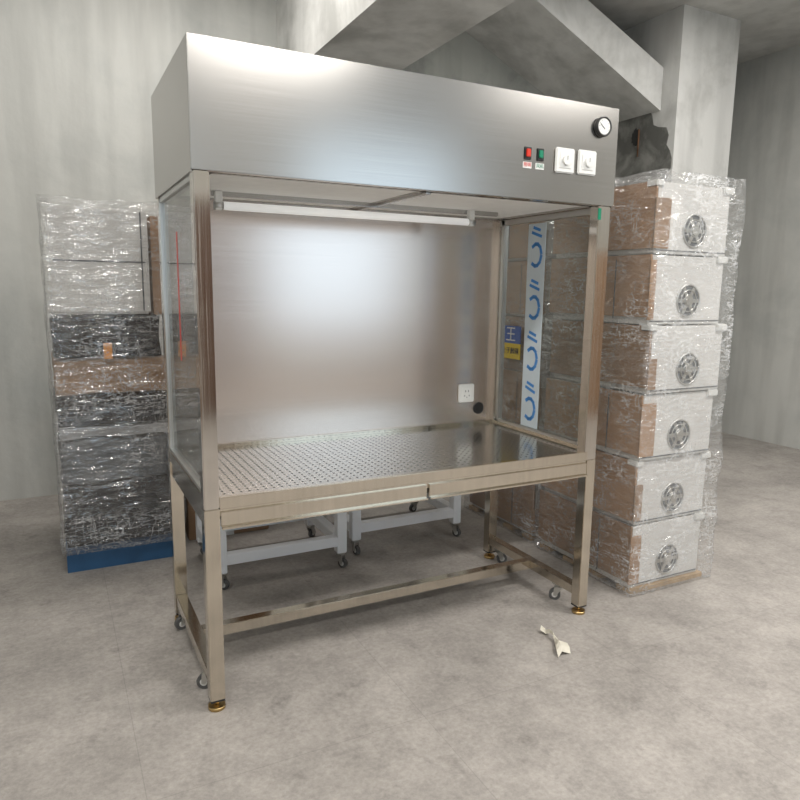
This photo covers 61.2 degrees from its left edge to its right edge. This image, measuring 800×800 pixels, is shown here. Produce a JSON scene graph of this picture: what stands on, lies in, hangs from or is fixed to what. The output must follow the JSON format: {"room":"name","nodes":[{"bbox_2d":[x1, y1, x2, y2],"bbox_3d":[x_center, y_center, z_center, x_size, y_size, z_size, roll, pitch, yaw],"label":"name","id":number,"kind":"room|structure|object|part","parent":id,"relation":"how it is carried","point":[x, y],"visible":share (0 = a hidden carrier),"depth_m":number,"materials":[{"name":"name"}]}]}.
{"room":"warehouse","nodes":[
{"label":"warehouse","id":0,"kind":"room"},
{"bbox_2d":[0,0,276,500],"bbox_3d":[-1.642,-1.086,4.278,3.050,3.300,0.150,-4,10,-27],"label":"wall","id":1,"kind":"structure","parent":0,"point":[79,79],"depth_m":4.01,"materials":[{"name":"concrete"}]},
{"bbox_2d":[0,430,799,799],"bbox_3d":[1.759,1.059,1.964,6.750,0.100,8.050,-4,10,-27],"label":"floor","id":2,"kind":"structure","parent":0,"point":[689,689],"depth_m":2.30,"materials":[{"name":"concrete"}]},
{"bbox_2d":[46,205,171,572],"bbox_3d":[-1.382,-0.087,3.261,0.556,1.663,0.618,-4,10,-27],"label":"stack","id":3,"kind":"object","parent":2,"relation":"on","point":[109,399],"visible":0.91,"depth_m":3.06,"materials":[{"name":"plastic"}]},
{"bbox_3d":[-1.303,-0.606,2.945,0.370,0.430,0.005,-4,10,-27],"label":"white case trim","id":4,"kind":"part","parent":3,"relation":"part of","materials":[{"name":"white plastic"}]},
{"bbox_2d":[184,495,268,539],"bbox_3d":[-0.993,0.207,3.695,0.420,0.952,0.455,-4,10,-27],"label":"carton","id":5,"kind":"object","parent":2,"relation":"on","point":[189,513],"visible":0.16,"depth_m":3.49,"materials":[{"name":"cardboard"}]},
{"bbox_2d":[195,512,347,589],"bbox_3d":[-0.611,0.382,3.174,0.614,0.784,0.479,-4,10,-27],"label":"stand","id":6,"kind":"object","parent":2,"relation":"on","point":[336,534],"visible":0.36,"depth_m":3.09,"materials":[{"name":"metal"}]},
{"bbox_2d":[151,32,618,711],"bbox_3d":[-0.048,-0.093,2.544,1.534,1.940,0.712,-4,10,-27],"label":"bench","id":7,"kind":"object","parent":2,"relation":"on","point":[333,234],"visible":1,"depth_m":2.50,"materials":[{"name":"metal"}]},
{"bbox_3d":[-0.361,-0.701,2.291,0.702,0.011,0.590,-4,10,-27],"label":"filter frame","id":8,"kind":"part","parent":7,"relation":"part of","materials":[{"name":"metal"}]},
{"bbox_3d":[-0.218,0.334,2.152,0.694,0.050,0.028,-4,10,-27],"label":"drawer","id":9,"kind":"part","parent":7,"relation":"part of","materials":[{"name":"metal"}]},
{"bbox_3d":[-0.201,-0.319,2.815,1.430,0.946,0.008,-4,10,-27],"label":"panel","id":10,"kind":"part","parent":7,"relation":"part of","materials":[{"name":"metal"}]},
{"bbox_2d":[211,190,497,225],"bbox_3d":[-0.111,-0.702,2.518,1.160,0.063,0.040,-4,10,-27],"label":"lamp","id":11,"kind":"object","parent":7,"relation":"attached to","point":[218,203],"depth_m":2.46,"materials":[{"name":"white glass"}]},
{"bbox_2d":[181,423,578,495],"bbox_3d":[-0.055,0.204,2.599,1.492,0.012,0.668,-4,10,-27],"label":"countertop","id":12,"kind":"structure","parent":7,"relation":"on","point":[274,477],"depth_m":2.54,"materials":[{"name":"metal"}]},
{"bbox_2d":[151,32,618,219],"bbox_3d":[-0.041,-0.882,2.425,1.510,0.344,0.690,-4,10,-27],"label":"hood","id":13,"kind":"object","parent":7,"relation":"attached to","point":[267,125],"depth_m":2.08,"materials":[{"name":"metal"}]},
{"bbox_2d":[458,384,473,402],"bbox_3d":[0.304,-0.032,3.116,0.084,0.084,0.010,-4,10,-27],"label":"socket","id":14,"kind":"object","parent":7,"relation":"attached to","point":[465,391],"depth_m":3.11,"materials":[{"name":"white plastic"}]},
{"bbox_3d":[0.271,-0.745,2.612,0.702,0.011,0.590,-4,10,-27],"label":"filter frame","id":15,"kind":"part","parent":7,"relation":"part of","materials":[{"name":"metal"}]},
{"bbox_3d":[0.411,0.291,2.471,0.700,0.050,0.028,-4,10,-27],"label":"drawer","id":16,"kind":"part","parent":7,"relation":"part of","materials":[{"name":"metal"}]},
{"bbox_3d":[0.573,-0.832,2.353,0.084,0.084,0.010,-4,10,-27],"label":"speed dial plate","id":17,"kind":"part","parent":7,"relation":"part of","materials":[{"name":"white plastic"}]},
{"bbox_3d":[0.662,-0.840,2.398,0.084,0.084,0.010,-4,10,-27],"label":"speed dial plate","id":18,"kind":"part","parent":7,"relation":"part of","materials":[{"name":"white plastic"}]},
{"bbox_2d":[322,495,460,554],"bbox_3d":[-0.060,0.320,3.601,0.626,0.784,0.508,-4,10,-27],"label":"stand","id":19,"kind":"object","parent":2,"relation":"on","point":[451,509],"visible":0.32,"depth_m":3.45,"materials":[{"name":"metal"}]},
{"bbox_2d":[469,220,567,540],"bbox_3d":[0.758,-0.194,3.752,0.514,1.772,0.672,-4,10,-27],"label":"boxes","id":20,"kind":"object","parent":2,"relation":"on","point":[518,507],"visible":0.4,"depth_m":3.53,"materials":[{"name":"brown cardboard"}]},
{"bbox_2d":[540,625,570,656],"bbox_3d":[0.578,0.886,2.503,0.061,0.032,0.191,-1,9,-9],"label":"paper scrap","id":21,"kind":"object","parent":2,"relation":"on","point":[561,646],"visible":1,"depth_m":2.46,"materials":[{"name":"white paper"}]},
{"bbox_2d":[534,174,741,594],"bbox_3d":[1.068,-0.091,3.150,0.523,1.770,0.688,-4,10,-27],"label":"boxes","id":22,"kind":"object","parent":2,"relation":"on","point":[662,338],"visible":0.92,"depth_m":2.91,"materials":[{"name":"white cardboard"}]},
{"bbox_2d":[615,113,671,186],"bbox_3d":[1.778,-1.849,5.326,0.028,0.905,0.880,-4,10,-27],"label":"bag","id":23,"kind":"object","parent":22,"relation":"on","point":[643,152],"depth_m":5.18,"materials":[{"name":"plastic"}]},
{"bbox_2d":[402,31,544,95],"bbox_3d":[1.362,-1.295,5.802,3.700,3.300,0.150,-4,10,-27],"label":"wall","id":24,"kind":"structure","parent":0,"point":[462,58],"depth_m":5.07,"materials":[{"name":"grey concrete"}]},
{"bbox_2d":[623,4,740,257],"bbox_3d":[2.046,-1.247,5.567,0.600,3.300,0.900,-4,10,-27],"label":"column","id":25,"kind":"structure","parent":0,"point":[696,49],"depth_m":4.98,"materials":[{"name":"paint"}]},
{"bbox_2d":[588,0,799,63],"bbox_3d":[1.803,-2.297,1.417,6.750,0.100,8.050,-4,10,-27],"label":"ceiling","id":26,"kind":"structure","parent":0,"point":[767,27],"depth_m":4.96,"materials":[{"name":"paint"}]},
{"bbox_2d":[276,0,515,69],"bbox_3d":[0.141,-2.202,3.191,0.560,0.700,3.050,-4,10,-27],"label":"ceiling beam","id":27,"kind":"structure","parent":26,"relation":"attached to","point":[393,34],"depth_m":3.56,"materials":[{"name":"paint"}]},
{"bbox_2d":[466,0,662,121],"bbox_3d":[1.095,-2.486,4.947,1.500,0.680,0.749,-4,10,-27],"label":"beam","id":28,"kind":"structure","parent":26,"relation":"attached to","point":[566,49],"depth_m":4.85,"materials":[{"name":"paint"}]},
{"bbox_2d":[710,44,799,448],"bbox_3d":[4.674,-0.820,3.158,0.150,3.300,7.650,-4,10,-27],"label":"wall","id":29,"kind":"structure","parent":0,"point":[760,382],"depth_m":5.90,"materials":[{"name":"paint"}]}
]}

